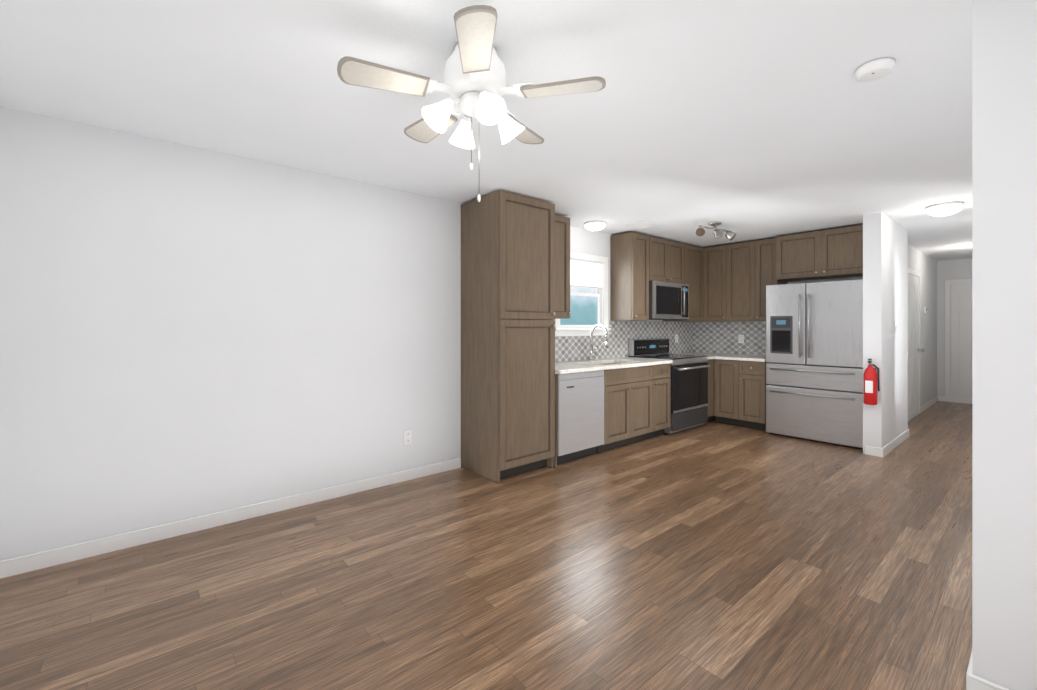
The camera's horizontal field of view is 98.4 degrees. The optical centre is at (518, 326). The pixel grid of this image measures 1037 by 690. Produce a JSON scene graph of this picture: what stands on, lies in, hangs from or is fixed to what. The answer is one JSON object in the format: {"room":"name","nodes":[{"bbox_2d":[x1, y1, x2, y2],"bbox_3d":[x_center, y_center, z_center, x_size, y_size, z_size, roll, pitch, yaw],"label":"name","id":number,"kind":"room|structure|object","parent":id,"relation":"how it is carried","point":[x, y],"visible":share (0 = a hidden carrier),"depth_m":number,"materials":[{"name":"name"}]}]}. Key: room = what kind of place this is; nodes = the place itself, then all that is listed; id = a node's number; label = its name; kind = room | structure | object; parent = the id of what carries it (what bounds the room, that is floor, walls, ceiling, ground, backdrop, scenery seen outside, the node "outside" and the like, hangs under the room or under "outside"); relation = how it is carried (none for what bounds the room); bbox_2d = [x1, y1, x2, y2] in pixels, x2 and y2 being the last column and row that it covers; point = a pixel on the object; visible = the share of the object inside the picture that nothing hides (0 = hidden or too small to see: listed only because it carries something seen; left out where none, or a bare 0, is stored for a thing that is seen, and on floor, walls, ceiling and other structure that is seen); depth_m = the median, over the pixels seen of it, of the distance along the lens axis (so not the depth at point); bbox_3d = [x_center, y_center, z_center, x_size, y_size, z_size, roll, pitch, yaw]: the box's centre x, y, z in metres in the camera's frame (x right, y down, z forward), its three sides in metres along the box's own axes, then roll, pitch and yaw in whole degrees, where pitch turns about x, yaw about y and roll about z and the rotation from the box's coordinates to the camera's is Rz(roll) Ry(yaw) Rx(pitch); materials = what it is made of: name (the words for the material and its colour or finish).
{"room":"kitchen","nodes":[
{"label":"kitchen","id":0,"kind":"room"},
{"bbox_2d":[0,106,692,560],"bbox_3d":[-0.039,0.081,4.630,7.240,2.440,0.120,0,0,-40],"label":"wall","id":1,"kind":"structure","parent":0,"point":[186,332],"depth_m":2.86,"materials":[{"name":"paint"}]},
{"bbox_2d":[0,458,460,578],"bbox_3d":[-1.642,1.257,3.187,2.901,0.088,0.014,0,0,-40],"label":"baseboard","id":2,"kind":"structure","parent":1,"relation":"attached to","point":[39,560],"depth_m":2.85,"materials":[{"name":"white wood"}]},
{"bbox_2d":[403,430,411,444],"bbox_3d":[-0.936,0.941,3.786,0.075,0.120,0.010,0,0,-40],"label":"outlet","id":3,"kind":"object","parent":1,"relation":"attached to","point":[407,437],"visible":1,"depth_m":3.78,"materials":[{"name":"white plastic"}]},
{"bbox_2d":[555,215,570,318],"bbox_3d":[0.247,-0.599,4.574,0.475,1.040,0.329,0,0,-40],"label":"upper cabinet","id":4,"kind":"object","parent":1,"relation":"attached to","point":[562,224],"depth_m":4.54,"materials":[{"name":"brown wood"}]},
{"bbox_2d":[554,251,610,335],"bbox_3d":[0.716,-0.366,5.239,0.950,0.955,0.174,0,0,-40],"label":"window","id":5,"kind":"structure","parent":1,"relation":"in","point":[588,294],"depth_m":5.31,"materials":[{"name":"white"}]},
{"bbox_2d":[555,321,694,362],"bbox_3d":[1.319,0.168,5.690,3.553,0.465,0.010,0,0,-40],"label":"backsplash","id":6,"kind":"structure","parent":1,"relation":"attached to","point":[567,348],"depth_m":5.69,"materials":[{"name":"tile"}]},
{"bbox_2d":[610,232,650,320],"bbox_3d":[1.374,-0.594,5.527,0.337,1.050,0.329,0,0,-40],"label":"upper cabinet","id":7,"kind":"object","parent":1,"relation":"attached to","point":[630,252],"depth_m":5.42,"materials":[{"name":"brown wood"}]},
{"bbox_2d":[651,236,686,283],"bbox_3d":[1.818,-0.840,5.903,0.820,0.558,0.329,0,0,-40],"label":"upper cabinet","id":8,"kind":"object","parent":1,"relation":"attached to","point":[668,258],"depth_m":5.79,"materials":[{"name":"brown wood"}]},
{"bbox_2d":[649,281,688,319],"bbox_3d":[1.862,-0.320,5.851,0.814,0.472,0.431,0,0,-40],"label":"microwave","id":9,"kind":"object","parent":8,"relation":"attached to","point":[668,300],"visible":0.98,"depth_m":5.67,"materials":[{"name":"grey metal"}]},
{"bbox_2d":[663,244,702,321],"bbox_3d":[2.329,-0.594,6.336,0.514,1.050,0.329,0,0,-40],"label":"upper cabinet","id":10,"kind":"object","parent":1,"relation":"attached to","point":[694,254],"depth_m":6.26,"materials":[{"name":"brown wood"}]},
{"bbox_2d":[0,401,971,689],"bbox_3d":[3.810,1.326,3.223,11.540,0.050,7.240,0,0,-40],"label":"floor","id":11,"kind":"structure","parent":0,"point":[712,555],"depth_m":2.25,"materials":[{"name":"brown wood"}]},
{"bbox_2d":[461,191,554,483],"bbox_3d":[-0.089,0.091,4.100,0.640,2.420,0.619,0,0,-40],"label":"pantry","id":12,"kind":"object","parent":11,"relation":"on","point":[507,335],"visible":1,"depth_m":3.88,"materials":[{"name":"brown wood"}]},
{"bbox_2d":[557,370,603,463],"bbox_3d":[0.432,0.871,4.508,0.650,0.860,0.576,0,0,-40],"label":"dishwasher","id":13,"kind":"object","parent":11,"relation":"on","point":[580,414],"visible":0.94,"depth_m":4.28,"materials":[{"name":"grey metal"}]},
{"bbox_2d":[558,358,657,453],"bbox_3d":[1.001,0.851,5.003,0.849,0.900,0.647,0,0,-40],"label":"base cabinet","id":14,"kind":"object","parent":11,"relation":"on","point":[636,400],"depth_m":4.80,"materials":[{"name":"brown wood"}]},
{"bbox_2d":[555,364,605,375],"bbox_3d":[0.463,0.419,4.540,0.768,0.035,0.634,0,0,-40],"label":"countertop","id":15,"kind":"structure","parent":14,"relation":"on","point":[559,368],"depth_m":4.34,"materials":[{"name":"white stone"}]},
{"bbox_2d":[589,324,607,360],"bbox_3d":[0.934,0.188,5.106,0.121,0.424,0.269,0,0,-40],"label":"faucet","id":16,"kind":"object","parent":14,"relation":"on","point":[591,340],"visible":1,"depth_m":5.14,"materials":[{"name":"silver metal"}]},
{"bbox_2d":[618,357,672,435],"bbox_3d":[1.465,0.851,5.396,0.367,0.900,0.647,0,0,-40],"label":"base cabinet","id":17,"kind":"object","parent":11,"relation":"on","point":[663,365],"depth_m":5.22,"materials":[{"name":"brown wood"}]},
{"bbox_2d":[629,338,709,434],"bbox_3d":[1.954,0.736,5.757,0.834,1.130,0.693,0,0,-40],"label":"range","id":18,"kind":"object","parent":11,"relation":"on","point":[688,377],"visible":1,"depth_m":5.57,"materials":[{"name":"silver metal"}]},
{"bbox_2d":[708,360,713,421],"bbox_3d":[2.320,0.869,6.139,0.206,0.865,0.617,0,0,-40],"label":"base cabinet","id":19,"kind":"object","parent":11,"relation":"on","point":[710,362],"depth_m":5.94,"materials":[{"name":"brown wood"}]},
{"bbox_2d":[714,360,767,430],"bbox_3d":[3.039,0.869,5.926,0.619,0.865,0.674,0,0,-40],"label":"base cabinet","id":20,"kind":"object","parent":11,"relation":"on","point":[739,388],"depth_m":5.71,"materials":[{"name":"brown wood"}]},
{"bbox_2d":[680,352,765,363],"bbox_3d":[2.766,0.419,6.079,0.809,0.035,1.259,0,0,-40],"label":"countertop","id":21,"kind":"structure","parent":20,"relation":"on","point":[711,356],"depth_m":5.82,"materials":[{"name":"white stone"}]},
{"bbox_2d":[766,279,862,449],"bbox_3d":[3.518,0.406,5.216,0.752,1.790,0.956,0,0,-40],"label":"refrigerator","id":22,"kind":"object","parent":11,"relation":"on","point":[814,360],"visible":0.92,"depth_m":4.97,"materials":[{"name":"grey metal"}]},
{"bbox_2d":[0,0,971,260],"bbox_3d":[3.810,-1.149,3.223,11.540,0.020,7.240,0,0,-40],"label":"ceiling","id":23,"kind":"structure","parent":0,"point":[748,120],"depth_m":2.24,"materials":[{"name":"paint"}]},
{"bbox_2d":[337,5,605,201],"bbox_3d":[-0.206,-0.826,1.880,1.018,0.624,0.984,0,0,-40],"label":"ceiling fan","id":24,"kind":"object","parent":23,"relation":"hanging from","point":[474,86],"visible":1,"depth_m":1.75,"materials":[{"name":"white"}]},
{"bbox_2d":[584,221,605,230],"bbox_3d":[0.846,-1.093,4.946,0.235,0.089,0.235,0,0,-40],"label":"light","id":25,"kind":"object","parent":23,"relation":"attached to","point":[594,225],"visible":1,"depth_m":4.87,"materials":[{"name":"white glass"}]},
{"bbox_2d":[626,220,659,228],"bbox_3d":[1.389,-1.131,5.000,0.300,0.014,0.240,0,0,-40],"label":"ceiling vent","id":26,"kind":"object","parent":23,"relation":"in","point":[643,224],"visible":0.98,"depth_m":4.97,"materials":[{"name":"white plastic"}]},
{"bbox_2d":[695,221,735,240],"bbox_3d":[2.158,-1.047,4.913,0.631,0.181,0.139,0,0,-30],"label":"track light","id":27,"kind":"object","parent":23,"relation":"attached to","point":[718,233],"visible":1,"depth_m":4.89,"materials":[{"name":"silver metal"}]},
{"bbox_2d":[855,57,894,81],"bbox_3d":[1.562,-1.117,1.963,0.140,0.042,0.140,0,0,-40],"label":"smoke detector","id":28,"kind":"object","parent":23,"relation":"attached to","point":[875,69],"visible":1,"depth_m":1.93,"materials":[{"name":"white plastic"}]},
{"bbox_2d":[925,201,963,216],"bbox_3d":[4.014,-1.086,4.221,0.265,0.104,0.265,0,0,-40],"label":"hall light","id":29,"kind":"object","parent":23,"relation":"attached to","point":[945,209],"visible":1,"depth_m":4.15,"materials":[{"name":"white glass"}]},
{"bbox_2d":[694,277,862,355],"bbox_3d":[3.454,0.081,6.013,0.120,2.440,2.280,0,0,-40],"label":"wall","id":30,"kind":"structure","parent":0,"point":[826,280],"depth_m":5.59,"materials":[{"name":"paint"}]},
{"bbox_2d":[703,245,722,321],"bbox_3d":[2.864,-0.594,6.358,0.329,1.050,0.330,0,0,-40],"label":"upper cabinet","id":31,"kind":"object","parent":30,"relation":"attached to","point":[712,256],"depth_m":6.28,"materials":[{"name":"brown wood"}]},
{"bbox_2d":[695,321,765,355],"bbox_3d":[3.089,0.168,6.339,0.012,0.465,1.260,0,0,-40],"label":"backsplash","id":32,"kind":"structure","parent":30,"relation":"attached to","point":[711,337],"depth_m":6.39,"materials":[{"name":"tile"}]},
{"bbox_2d":[738,335,743,342],"bbox_3d":[3.123,0.181,6.284,0.010,0.120,0.075,0,0,-40],"label":"outlet","id":33,"kind":"object","parent":32,"relation":"attached to","point":[740,338],"visible":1,"depth_m":6.28,"materials":[{"name":"white plastic"}]},
{"bbox_2d":[723,241,754,320],"bbox_3d":[3.090,-0.594,6.091,0.329,1.050,0.370,0,0,-40],"label":"upper cabinet","id":34,"kind":"object","parent":30,"relation":"attached to","point":[729,282],"depth_m":6.00,"materials":[{"name":"brown wood"}]},
{"bbox_2d":[755,238,787,320],"bbox_3d":[3.298,-0.594,5.845,0.329,1.050,0.274,0,0,-40],"label":"upper cabinet","id":35,"kind":"object","parent":30,"relation":"attached to","point":[765,248],"depth_m":5.77,"materials":[{"name":"brown wood"}]},
{"bbox_2d":[775,225,862,282],"bbox_3d":[3.673,-0.849,5.347,0.399,0.540,0.969,0,0,-40],"label":"upper cabinet","id":36,"kind":"object","parent":30,"relation":"attached to","point":[834,253],"depth_m":5.23,"materials":[{"name":"brown wood"}]},
{"bbox_2d":[863,212,907,453],"bbox_3d":[4.059,0.081,4.934,1.290,2.440,0.150,0,0,-40],"label":"wall","id":37,"kind":"structure","parent":0,"point":[885,287],"depth_m":4.57,"materials":[{"name":"paint"}]},
{"bbox_2d":[863,359,879,404],"bbox_3d":[3.525,0.554,4.468,0.124,0.455,0.131,0,0,-40],"label":"fire extinguisher","id":38,"kind":"object","parent":37,"relation":"attached to","point":[871,378],"visible":1,"depth_m":4.43,"materials":[{"name":"red metal"}]},
{"bbox_2d":[865,445,880,456],"bbox_3d":[3.568,1.257,4.505,0.014,0.088,0.130,0,0,-40],"label":"baseboard","id":39,"kind":"structure","parent":37,"relation":"attached to","point":[872,451],"depth_m":4.50,"materials":[{"name":"white wood"}]},
{"bbox_2d":[881,429,908,456],"bbox_3d":[4.107,1.257,4.866,1.304,0.088,0.014,0,0,-40],"label":"baseboard","id":40,"kind":"structure","parent":37,"relation":"attached to","point":[893,444],"depth_m":4.77,"materials":[{"name":"white wood"}]},
{"bbox_2d":[908,244,936,404],"bbox_3d":[5.861,0.082,6.674,3.710,2.440,0.120,0,0,-40],"label":"wall","id":41,"kind":"structure","parent":0,"point":[924,265],"depth_m":7.20,"materials":[{"name":"paint"}]},
{"bbox_2d":[908,268,924,420],"bbox_3d":[5.678,0.254,6.387,0.930,2.095,0.081,0,0,-40],"label":"hall door","id":42,"kind":"structure","parent":41,"relation":"in","point":[914,340],"depth_m":6.44,"materials":[{"name":"white wood"}]},
{"bbox_2d":[909,396,937,419],"bbox_3d":[5.904,1.258,6.623,3.710,0.088,0.014,0,0,-40],"label":"baseboard","id":43,"kind":"structure","parent":41,"relation":"attached to","point":[926,405],"depth_m":6.95,"materials":[{"name":"white wood"}]},
{"bbox_2d":[937,258,971,395],"bbox_3d":[7.711,0.082,7.453,0.120,2.440,1.320,0,0,-40],"label":"wall","id":44,"kind":"structure","parent":0,"point":[955,269],"depth_m":7.76,"materials":[{"name":"paint"}]},
{"bbox_2d":[938,396,971,403],"bbox_3d":[7.660,1.258,7.410,0.014,0.088,1.052,0,0,-40],"label":"baseboard","id":45,"kind":"structure","parent":44,"relation":"attached to","point":[959,400],"depth_m":7.62,"materials":[{"name":"white wood"}]},
{"bbox_2d":[945,279,971,401],"bbox_3d":[7.646,0.254,7.372,0.081,2.095,0.910,0,0,-40],"label":"door","id":46,"kind":"structure","parent":44,"relation":"in","point":[958,339],"depth_m":7.62,"materials":[{"name":"white wood"}]},
{"bbox_2d":[972,0,1036,689],"bbox_3d":[2.816,0.081,0.202,0.120,2.440,3.670,0,0,-40],"label":"wall","id":47,"kind":"structure","parent":0,"point":[1004,343],"depth_m":1.51,"materials":[{"name":"paint"}]},
{"bbox_2d":[966,672,1008,689],"bbox_3d":[2.760,1.257,0.164,0.014,0.088,3.684,0,0,-40],"label":"baseboard","id":48,"kind":"structure","parent":47,"relation":"attached to","point":[974,682],"depth_m":1.54,"materials":[{"name":"white wood"}]},
{"bbox_3d":[4.930,0.081,4.314,8.420,2.440,0.120,0,0,-40],"label":"wall","id":49,"kind":"structure","parent":0,"visible":0},
{"bbox_2d":[967,652,971,673],"bbox_3d":[4.795,1.257,4.288,8.420,0.088,0.014,0,0,-40],"label":"baseboard","id":50,"kind":"structure","parent":49,"relation":"attached to","point":[969,669],"depth_m":1.60,"materials":[{"name":"white wood"}]}
]}

